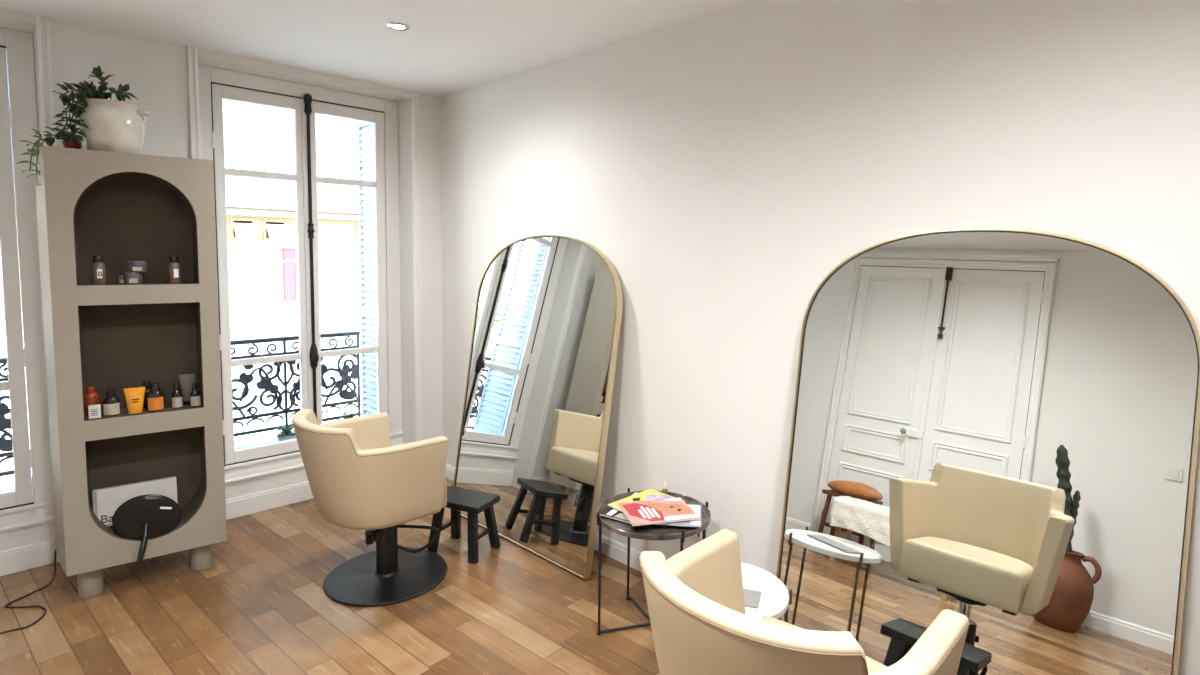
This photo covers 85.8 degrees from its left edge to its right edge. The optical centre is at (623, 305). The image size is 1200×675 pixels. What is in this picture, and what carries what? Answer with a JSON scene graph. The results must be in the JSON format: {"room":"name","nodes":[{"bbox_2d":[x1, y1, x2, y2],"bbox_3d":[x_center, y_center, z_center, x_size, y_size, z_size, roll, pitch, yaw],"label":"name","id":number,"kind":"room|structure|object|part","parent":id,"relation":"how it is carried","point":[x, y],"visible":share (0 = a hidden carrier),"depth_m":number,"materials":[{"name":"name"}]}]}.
{"room":"salon","nodes":[
{"label":"salon","id":0,"kind":"room"},
{"bbox_2d":[0,8,442,551],"bbox_3d":[-2.544,-10.685,2.611,0.622,24.000,15.500,5,6,44],"label":"wall","id":1,"kind":"structure","parent":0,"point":[155,72],"depth_m":3.75,"materials":[{"name":"paint"}]},
{"bbox_2d":[0,27,58,575],"bbox_3d":[-3.256,0.027,2.748,0.147,2.604,1.207,5,6,44],"label":"window","id":2,"kind":"structure","parent":1,"relation":"attached to","point":[18,108],"depth_m":3.12,"materials":[{"name":"paint"}]},
{"bbox_3d":[-3.102,-0.105,2.949,0.046,2.196,0.498,5,6,44],"label":"sash","id":3,"kind":"part","parent":2,"relation":"part of","materials":[{"name":"paint"}]},
{"bbox_3d":[-3.269,1.168,2.837,0.026,0.316,1.207,5,6,44],"label":"apron moulding","id":4,"kind":"part","parent":2,"relation":"part of","materials":[{"name":"paint"}]},
{"bbox_2d":[0,432,294,492],"bbox_3d":[-2.905,1.408,3.904,0.430,0.876,4.100,5,6,44],"label":"ledge","id":5,"kind":"object","parent":1,"relation":"attached to","point":[5,486],"depth_m":4.37,"materials":[{"name":"stone"}]},
{"bbox_2d":[0,358,13,476],"bbox_3d":[-3.632,0.657,3.166,0.044,0.710,1.040,5,6,44],"label":"balcony railing","id":6,"kind":"object","parent":5,"relation":"on","point":[6,445],"visible":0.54,"depth_m":3.47,"materials":[{"name":"black metal"}]},
{"bbox_3d":[-3.627,0.317,3.139,0.044,0.027,1.040,5,6,44],"label":"rail","id":7,"kind":"part","parent":6,"relation":"part of","materials":[{"name":"black metal"}]},
{"bbox_2d":[274,424,295,441],"bbox_3d":[-2.255,0.869,4.331,0.174,0.149,0.178,5,6,44],"label":"potted plant","id":8,"kind":"object","parent":5,"relation":"on","point":[285,431],"visible":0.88,"depth_m":4.31,"materials":[{"name":"green plant"}]},
{"bbox_3d":[-2.255,0.907,4.326,0.122,0.075,0.124,5,6,44],"label":"pot","id":9,"kind":"part","parent":8,"relation":"part of","materials":[{"name":"ceramic"}]},
{"bbox_2d":[231,331,360,436],"bbox_3d":[-2.345,0.571,4.474,0.044,0.710,1.040,5,6,44],"label":"balcony railing","id":10,"kind":"object","parent":5,"relation":"on","point":[265,383],"visible":0.56,"depth_m":4.47,"materials":[{"name":"black metal"}]},
{"bbox_3d":[-2.340,0.230,4.447,0.044,0.027,1.040,5,6,44],"label":"rail","id":11,"kind":"part","parent":10,"relation":"part of","materials":[{"name":"black metal"}]},
{"bbox_2d":[336,410,356,419],"bbox_3d":[-1.961,0.835,4.607,0.220,0.181,0.165,2,5,17],"label":"potted plant","id":12,"kind":"object","parent":5,"relation":"on","point":[345,416],"visible":0.25,"depth_m":4.59,"materials":[{"name":"green plant"}]},
{"bbox_2d":[198,64,402,519],"bbox_3d":[-1.969,-0.059,4.056,0.147,2.604,1.207,5,6,44],"label":"window","id":13,"kind":"structure","parent":1,"relation":"attached to","point":[216,85],"depth_m":4.03,"materials":[{"name":"paint"}]},
{"bbox_3d":[-2.167,-0.168,3.898,0.046,2.196,0.503,5,6,44],"label":"sash","id":14,"kind":"part","parent":13,"relation":"part of","materials":[{"name":"paint"}]},
{"bbox_3d":[-1.982,1.081,4.145,0.026,0.316,1.207,5,6,44],"label":"apron moulding","id":15,"kind":"part","parent":13,"relation":"part of","materials":[{"name":"paint"}]},
{"bbox_3d":[-1.815,-0.191,4.256,0.046,2.196,0.498,5,6,44],"label":"sash","id":16,"kind":"part","parent":13,"relation":"part of","materials":[{"name":"paint"}]},
{"bbox_2d":[357,121,376,415],"bbox_3d":[-1.787,-0.219,4.547,0.268,2.180,0.038,5,6,44],"label":"shutter","id":17,"kind":"object","parent":1,"relation":"attached to","point":[366,233],"visible":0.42,"depth_m":4.56,"materials":[{"name":"white paint"}]},
{"bbox_2d":[0,477,659,674],"bbox_3d":[0.306,1.620,0.617,8.476,0.120,3.900,5,6,44],"label":"floor","id":18,"kind":"structure","parent":0,"point":[262,606],"depth_m":2.81,"materials":[{"name":"brown wood"}]},
{"bbox_2d":[0,549,56,634],"bbox_3d":[-2.626,1.214,2.791,0.296,0.253,0.697,1,5,7],"label":"cable","id":19,"kind":"object","parent":18,"relation":"on","point":[55,554],"visible":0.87,"depth_m":2.85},
{"bbox_2d":[34,146,226,597],"bbox_3d":[-2.303,0.316,3.048,0.653,2.010,0.270,-3,6,-38],"label":"display cabinet","id":20,"kind":"object","parent":18,"relation":"on","point":[119,207],"visible":0.96,"depth_m":3.04,"materials":[{"name":"beige paint"}]},
{"bbox_2d":[62,136,81,148],"bbox_3d":[-2.412,-0.713,2.821,0.068,0.073,0.068,-3,6,-38],"label":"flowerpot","id":21,"kind":"object","parent":20,"relation":"on","point":[66,144],"visible":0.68,"depth_m":2.80,"materials":[{"name":"ceramic"}]},
{"bbox_2d":[84,386,98,415],"bbox_3d":[-2.436,0.436,2.948,0.060,0.130,0.060,-3,6,-38],"label":"bottle","id":22,"kind":"object","parent":20,"relation":"in","point":[91,397],"visible":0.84,"depth_m":2.93,"materials":[{"name":"orange glass"}]},
{"bbox_2d":[88,404,100,418],"bbox_3d":[-2.382,0.478,2.905,0.042,0.055,0.036,-3,6,-38],"label":"label","id":23,"kind":"object","parent":20,"relation":"in","point":[94,411],"visible":1,"depth_m":2.89,"materials":[{"name":"white paper"}]},
{"bbox_2d":[91,255,105,284],"bbox_3d":[-2.348,-0.158,2.884,0.048,0.131,0.051,-3,6,-38],"label":"toiletry bottle","id":24,"kind":"object","parent":20,"relation":"in","point":[98,267],"visible":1,"depth_m":2.87,"materials":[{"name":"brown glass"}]},
{"bbox_2d":[97,269,102,277],"bbox_3d":[-2.331,-0.141,2.869,0.018,0.040,0.002,-3,6,-38],"label":"print","id":25,"kind":"object","parent":24,"relation":"attached to","point":[98,270],"depth_m":2.87},
{"bbox_2d":[73,98,150,153],"bbox_3d":[-2.326,-0.801,2.938,0.235,0.232,0.235,1,5,2],"label":"ceramic jar","id":26,"kind":"object","parent":20,"relation":"on","point":[114,125],"visible":0.82,"depth_m":2.86,"materials":[{"name":"white ceramic"}]},
{"bbox_2d":[16,65,136,186],"bbox_3d":[-2.396,-0.787,2.842,0.180,0.558,0.413,4,5,32],"label":"trailing plant","id":27,"kind":"object","parent":26,"relation":"in","point":[87,90],"visible":0.91,"depth_m":2.82,"materials":[{"name":"green plant"}]},
{"bbox_3d":[-2.235,-0.875,2.999,0.060,0.067,0.059,-3,6,-38],"label":"lug handle","id":28,"kind":"part","parent":26,"relation":"part of","materials":[{"name":"white ceramic"}]},
{"bbox_2d":[103,389,120,415],"bbox_3d":[-2.346,0.444,2.954,0.062,0.115,0.064,-3,6,-38],"label":"bottle","id":29,"kind":"object","parent":20,"relation":"in","point":[111,403],"visible":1,"depth_m":2.94,"materials":[{"name":"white glass"}]},
{"bbox_2d":[103,403,119,414],"bbox_3d":[-2.333,0.472,2.939,0.058,0.052,0.018,-3,6,-38],"label":"print","id":30,"kind":"object","parent":29,"relation":"attached to","point":[108,408],"depth_m":2.93,"materials":[{"name":"grey paper"}]},
{"bbox_2d":[116,275,123,283],"bbox_3d":[-2.315,-0.121,2.978,0.045,0.042,0.046,-3,6,-38],"label":"jar","id":31,"kind":"object","parent":20,"relation":"in","point":[119,278],"visible":0.62,"depth_m":2.96,"materials":[{"name":"grey metal"}]},
{"bbox_3d":[-2.315,-0.132,2.978,0.045,0.018,0.045,-3,6,-38],"label":"lid","id":32,"kind":"part","parent":31,"relation":"part of","materials":[{"name":"black plastic"}]},
{"bbox_2d":[123,272,141,283],"bbox_3d":[-2.259,-0.126,2.970,0.070,0.056,0.070,-3,6,-38],"label":"jar","id":33,"kind":"object","parent":20,"relation":"in","point":[129,277],"visible":0.94,"depth_m":2.94,"materials":[{"name":"grey metal"}]},
{"bbox_3d":[-2.259,-0.142,2.970,0.070,0.025,0.070,-3,6,-38],"label":"lid","id":34,"kind":"part","parent":33,"relation":"part of","materials":[{"name":"black plastic"}]},
{"bbox_2d":[129,279,137,282],"bbox_3d":[-2.239,-0.113,2.945,0.031,0.020,0.003,-3,6,-38],"label":"print","id":35,"kind":"object","parent":33,"relation":"on","point":[130,280],"depth_m":2.94,"materials":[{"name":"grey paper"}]},
{"bbox_2d":[126,261,146,271],"bbox_3d":[-2.246,-0.179,2.976,0.076,0.050,0.076,-3,6,-38],"label":"jar","id":36,"kind":"object","parent":33,"relation":"on","point":[132,266],"visible":1,"depth_m":2.95,"materials":[{"name":"grey"}]},
{"bbox_3d":[-2.246,-0.194,2.975,0.076,0.022,0.076,-3,6,-38],"label":"lid","id":37,"kind":"part","parent":36,"relation":"part of","materials":[{"name":"black plastic"}]},
{"bbox_2d":[133,267,141,270],"bbox_3d":[-2.223,-0.167,2.948,0.033,0.018,0.003,-3,6,-38],"label":"print","id":38,"kind":"object","parent":36,"relation":"on","point":[134,268],"depth_m":2.95},
{"bbox_2d":[124,387,144,413],"bbox_3d":[-2.270,0.441,2.996,0.080,0.118,0.042,-3,6,-38],"label":"tube","id":39,"kind":"object","parent":20,"relation":"in","point":[134,397],"visible":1,"depth_m":2.98,"materials":[{"name":"orange plastic"}]},
{"bbox_2d":[92,476,177,525],"bbox_3d":[-2.339,0.943,3.097,0.320,0.180,0.081,-3,6,-38],"label":"appliance box","id":40,"kind":"object","parent":20,"relation":"in","point":[106,501],"visible":0.56,"depth_m":3.05,"materials":[{"name":"white cardboard"}]},
{"bbox_2d":[112,494,180,563],"bbox_3d":[-2.248,1.034,3.048,0.150,0.282,0.221,2,5,17],"label":"mirror","id":41,"kind":"object","parent":20,"relation":"in","point":[143,518],"visible":1,"depth_m":3.03,"materials":[{"name":"black plastic"}]},
{"bbox_3d":[-2.228,1.104,2.989,0.028,0.168,0.087,18,-15,-38],"label":"handle","id":42,"kind":"part","parent":41,"relation":"part of","materials":[{"name":"black plastic"}]},
{"bbox_2d":[143,381,150,408],"bbox_3d":[-2.289,0.428,3.101,0.056,0.125,0.056,-3,6,-38],"label":"bottle","id":43,"kind":"object","parent":20,"relation":"in","point":[146,384],"visible":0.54,"depth_m":3.08,"materials":[{"name":"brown glass"}]},
{"bbox_2d":[146,383,164,411],"bbox_3d":[-2.215,0.432,3.050,0.068,0.128,0.070,-3,6,-38],"label":"bottle","id":44,"kind":"object","parent":20,"relation":"in","point":[154,397],"visible":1,"depth_m":3.03,"materials":[{"name":"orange glass"}]},
{"bbox_2d":[148,397,163,410],"bbox_3d":[-2.199,0.462,3.032,0.060,0.059,0.017,-3,6,-38],"label":"print","id":45,"kind":"object","parent":44,"relation":"attached to","point":[154,403],"depth_m":3.03},
{"bbox_2d":[168,256,180,283],"bbox_3d":[-2.128,-0.169,3.057,0.048,0.131,0.050,-3,6,-38],"label":"toiletry bottle","id":46,"kind":"object","parent":20,"relation":"in","point":[174,268],"visible":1,"depth_m":3.04,"materials":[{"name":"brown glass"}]},
{"bbox_2d":[174,269,178,277],"bbox_3d":[-2.111,-0.152,3.042,0.018,0.040,0.002,-3,6,-38],"label":"print","id":47,"kind":"object","parent":46,"relation":"attached to","point":[176,274],"depth_m":3.04},
{"bbox_2d":[172,382,182,408],"bbox_3d":[-2.148,0.430,3.103,0.042,0.125,0.044,-3,6,-38],"label":"dropper bottle","id":48,"kind":"object","parent":20,"relation":"in","point":[177,398],"visible":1,"depth_m":3.09,"materials":[{"name":"brown glass"}]},
{"bbox_2d":[172,396,182,407],"bbox_3d":[-2.140,0.465,3.095,0.042,0.048,0.015,-3,6,-38],"label":"print","id":49,"kind":"object","parent":48,"relation":"attached to","point":[177,401],"depth_m":3.09,"materials":[{"name":"grey paper"}]},
{"bbox_2d":[179,373,194,404],"bbox_3d":[-2.146,0.412,3.174,0.036,0.150,0.058,3,5,20],"label":"tube","id":50,"kind":"object","parent":20,"relation":"in","point":[186,380],"visible":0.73,"depth_m":3.16,"materials":[{"name":"grey plastic"}]},
{"bbox_2d":[190,382,200,406],"bbox_3d":[-2.082,0.434,3.136,0.042,0.115,0.044,-3,6,-38],"label":"dropper bottle","id":51,"kind":"object","parent":20,"relation":"in","point":[195,397],"visible":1,"depth_m":3.12,"materials":[{"name":"brown glass"}]},
{"bbox_2d":[190,396,200,405],"bbox_3d":[-2.074,0.464,3.127,0.042,0.047,0.015,-3,6,-38],"label":"print","id":52,"kind":"object","parent":51,"relation":"attached to","point":[194,400],"depth_m":3.12,"materials":[{"name":"grey paper"}]},
{"bbox_2d":[292,409,447,606],"bbox_3d":[-1.197,0.917,3.102,0.661,0.835,0.684,5,6,44],"label":"salon chair","id":53,"kind":"object","parent":18,"relation":"on","point":[357,480],"visible":1,"depth_m":2.92,"materials":[{"name":"beige leather"}]},
{"bbox_3d":[-1.162,0.902,3.135,0.432,0.154,0.471,5,6,44],"label":"seat","id":54,"kind":"part","parent":53,"relation":"part of","materials":[{"name":"beige leather"}]},
{"bbox_2d":[427,486,500,563],"bbox_3d":[-0.854,1.167,3.454,0.330,0.299,0.229,3,5,24],"label":"stool","id":55,"kind":"object","parent":18,"relation":"on","point":[473,502],"visible":0.82,"depth_m":3.42,"materials":[{"name":"black wood"}]},
{"bbox_3d":[-0.997,1.182,3.432,0.075,0.269,0.069,3,5,24],"label":"leg","id":56,"kind":"part","parent":55,"relation":"part of","materials":[{"name":"black wood"}]},
{"bbox_3d":[-0.931,1.171,3.577,0.075,0.269,0.069,3,5,24],"label":"leg","id":57,"kind":"part","parent":55,"relation":"part of","materials":[{"name":"black wood"}]},
{"bbox_3d":[-0.779,1.193,3.333,0.075,0.269,0.069,3,5,24],"label":"leg","id":58,"kind":"part","parent":55,"relation":"part of","materials":[{"name":"black wood"}]},
{"bbox_3d":[-0.712,1.182,3.478,0.075,0.269,0.069,3,5,24],"label":"leg","id":59,"kind":"part","parent":55,"relation":"part of","materials":[{"name":"black wood"}]},
{"bbox_2d":[450,235,622,579],"bbox_3d":[-0.514,0.454,3.601,1.210,1.697,0.299,5,6,43],"label":"arched mirror","id":60,"kind":"object","parent":18,"relation":"on","point":[534,427],"visible":0.98,"depth_m":3.50,"materials":[{"name":"gold metal"}]},
{"bbox_2d":[594,532,641,571],"bbox_3d":[-0.027,1.281,3.369,0.347,0.102,0.016,5,6,44],"label":"baseboard","id":61,"kind":"structure","parent":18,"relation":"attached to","point":[613,549],"depth_m":3.36,"materials":[{"name":"paint"}]},
{"bbox_2d":[597,488,710,634],"bbox_3d":[0.125,1.120,2.760,0.480,0.526,0.480,5,6,44],"label":"table","id":62,"kind":"object","parent":18,"relation":"on","point":[655,532],"visible":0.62,"depth_m":2.66,"materials":[{"name":"black metal"}]},
{"bbox_3d":[-0.100,1.137,2.694,0.012,0.476,0.012,5,6,44],"label":"leg","id":63,"kind":"part","parent":62,"relation":"part of","materials":[{"name":"black metal"}]},
{"bbox_2d":[596,491,639,525],"bbox_3d":[0.054,0.865,2.758,0.212,0.008,0.292,4,6,33],"label":"magazine","id":64,"kind":"object","parent":62,"relation":"on","point":[610,512],"visible":0.34,"depth_m":2.69,"materials":[{"name":"grey paper"}]},
{"bbox_2d":[614,513,628,520],"bbox_3d":[0.020,0.869,2.661,0.090,0.001,0.080,4,6,33],"label":"picture","id":65,"kind":"object","parent":64,"relation":"on","point":[618,516],"depth_m":2.64,"materials":[{"name":"grey paper"}]},
{"bbox_2d":[657,504,700,526],"bbox_3d":[0.180,0.865,2.680,0.282,0.008,0.212,1,5,7],"label":"magazine","id":66,"kind":"object","parent":64,"relation":"on","point":[696,508],"visible":0.34,"depth_m":2.59,"materials":[{"name":"grey paper"}]},
{"bbox_2d":[607,489,684,511],"bbox_3d":[0.099,0.850,2.769,0.202,0.007,0.272,5,6,44],"label":"magazine","id":67,"kind":"object","parent":66,"relation":"on","point":[650,494],"visible":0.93,"depth_m":2.83,"materials":[{"name":"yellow paper"}]},
{"bbox_2d":[618,498,699,525],"bbox_3d":[0.142,0.851,2.669,0.282,0.008,0.222,0,5,-16],"label":"magazine","id":68,"kind":"object","parent":67,"relation":"on","point":[658,511],"visible":1,"depth_m":2.65,"materials":[{"name":"paper"}]},
{"bbox_2d":[622,503,663,520],"bbox_3d":[0.085,0.848,2.650,0.140,0.001,0.195,0,5,-16],"label":"picture","id":69,"kind":"object","parent":68,"relation":"on","point":[633,511],"depth_m":2.65},
{"bbox_2d":[647,502,689,513],"bbox_3d":[0.187,0.846,2.702,0.145,0.001,0.160,0,5,-16],"label":"picture","id":70,"kind":"object","parent":68,"relation":"on","point":[653,507],"depth_m":2.69},
{"bbox_2d":[645,495,672,500],"bbox_3d":[0.159,0.844,2.808,0.150,0.001,0.120,5,6,44],"label":"picture","id":71,"kind":"object","parent":67,"relation":"on","point":[647,497],"depth_m":2.83},
{"bbox_3d":[0.024,1.111,2.971,0.012,0.465,0.012,5,6,44],"label":"leg","id":72,"kind":"part","parent":62,"relation":"part of","materials":[{"name":"black metal"}]},
{"bbox_2d":[597,491,710,540],"bbox_3d":[0.129,0.884,2.741,0.480,0.023,0.480,5,6,44],"label":"tray","id":73,"kind":"object","parent":62,"relation":"on","point":[655,532],"depth_m":2.60,"materials":[{"name":"black metal"}]},
{"bbox_2d":[662,482,667,494],"bbox_3d":[0.186,0.833,2.909,0.027,0.074,0.027,5,6,44],"label":"oil bottle","id":74,"kind":"object","parent":62,"relation":"on","point":[664,490],"visible":0.73,"depth_m":2.90,"materials":[{"name":"glass"}]},
{"bbox_3d":[0.226,1.148,2.550,0.012,0.465,0.012,5,6,44],"label":"leg","id":75,"kind":"part","parent":62,"relation":"part of","materials":[{"name":"black metal"}]},
{"bbox_2d":[741,562,791,622],"bbox_3d":[0.344,1.179,2.166,0.394,0.511,0.394,5,6,44],"label":"side table","id":76,"kind":"object","parent":18,"relation":"on","point":[775,599],"visible":0.29,"depth_m":2.13,"materials":[{"name":"white paint"}]},
{"bbox_2d":[743,588,761,607],"bbox_3d":[0.327,0.947,2.125,0.240,0.006,0.100,2,5,19],"label":"sheet","id":77,"kind":"object","parent":76,"relation":"on","point":[751,597],"visible":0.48,"depth_m":2.09,"materials":[{"name":"white paper"}]},
{"bbox_3d":[0.533,1.194,2.135,0.012,0.450,0.012,5,6,44],"label":"leg","id":78,"kind":"part","parent":76,"relation":"part of","materials":[{"name":"brown metal"}]},
{"bbox_2d":[639,529,970,674],"bbox_3d":[0.382,1.031,1.531,0.661,0.910,0.684,5,6,43],"label":"salon chair","id":79,"kind":"object","parent":18,"relation":"on","point":[700,625],"visible":1,"depth_m":1.30,"materials":[{"name":"beige leather"}]},
{"bbox_3d":[0.416,0.978,1.563,0.432,0.154,0.471,5,6,43],"label":"seat","id":80,"kind":"part","parent":79,"relation":"part of","materials":[{"name":"beige leather"}]},
{"bbox_2d":[776,228,1199,674],"bbox_3d":[1.073,0.598,2.098,1.156,1.699,0.277,5,6,42],"label":"arched mirror","id":81,"kind":"object","parent":18,"relation":"on","point":[997,428],"visible":1,"depth_m":2.01,"materials":[{"name":"gold metal"}]},
{"bbox_2d":[0,0,755,96],"bbox_3d":[0.297,-1.179,0.442,8.620,0.200,3.900,5,6,44],"label":"ceiling","id":82,"kind":"structure","parent":0,"point":[448,47],"depth_m":3.05,"materials":[{"name":"paint"}]},
{"bbox_2d":[387,22,408,30],"bbox_3d":[-1.055,-1.305,3.018,0.100,0.006,0.100,5,6,44],"label":"recessed light","id":83,"kind":"object","parent":82,"relation":"in","point":[392,25],"visible":1,"depth_m":3.02,"materials":[{"name":"silver metal"}]},
{"bbox_2d":[440,0,1199,674],"bbox_3d":[1.572,0.151,1.873,8.620,2.644,0.200,5,6,44],"label":"wall","id":84,"kind":"structure","parent":0,"point":[725,163],"depth_m":2.65,"materials":[{"name":"paint"}]},
{"bbox_2d":[445,464,454,480],"bbox_3d":[-1.211,1.169,4.528,0.121,0.102,0.016,5,6,44],"label":"baseboard","id":85,"kind":"structure","parent":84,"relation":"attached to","point":[450,470],"depth_m":4.53,"materials":[{"name":"paint"}]},
{"bbox_2d":[693,526,709,539],"bbox_3d":[0.350,1.043,2.983,0.110,0.072,0.014,5,6,44],"label":"wall socket","id":86,"kind":"object","parent":84,"relation":"attached to","point":[707,530],"visible":0.23,"depth_m":2.96,"materials":[{"name":"white plastic"}]},
{"label":"outside","id":87,"kind":"structure","parent":0,"visible":0},
{"bbox_3d":[-4.208,5.452,10.580,10.100,0.300,56.000,5,6,44],"label":"ground","id":88,"kind":"structure","parent":87,"visible":0},
{"bbox_2d":[0,56,371,481],"bbox_3d":[-7.622,-3.803,13.329,1.350,17.600,48.000,5,6,44],"label":"apartment building","id":89,"kind":"structure","parent":88,"relation":"on","point":[260,212],"depth_m":13.82,"materials":[{"name":"stone"}]},
{"bbox_3d":[-7.131,-5.763,12.717,0.040,7.340,48.000,5,6,44],"label":"balcony railing","id":90,"kind":"part","parent":89,"relation":"part of","materials":[{"name":"white"}]},
{"bbox_3d":[-8.368,-3.311,12.691,0.018,1.860,1.060,5,6,44],"label":"pane","id":91,"kind":"part","parent":89,"relation":"part of","materials":[{"name":"glass"}]},
{"bbox_2d":[233,223,256,237],"bbox_3d":[-7.799,-1.538,13.273,0.280,0.310,0.360,5,6,44],"label":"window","id":92,"kind":"structure","parent":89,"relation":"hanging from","point":[240,230],"depth_m":13.27,"materials":[{"name":"glass"}]},
{"bbox_2d":[266,224,288,238],"bbox_3d":[-7.364,-1.567,13.714,0.280,0.310,0.360,5,6,44],"label":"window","id":93,"kind":"structure","parent":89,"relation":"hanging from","point":[273,231],"depth_m":13.71,"materials":[{"name":"glass"}]},
{"bbox_3d":[-7.281,-0.736,14.059,0.070,1.260,0.250,5,6,44],"label":"shutter panel","id":94,"kind":"part","parent":89,"relation":"part of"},
{"bbox_3d":[-6.546,-3.433,14.542,0.018,1.860,1.060,5,6,44],"label":"pane","id":95,"kind":"part","parent":89,"relation":"part of","materials":[{"name":"glass"}]}
]}

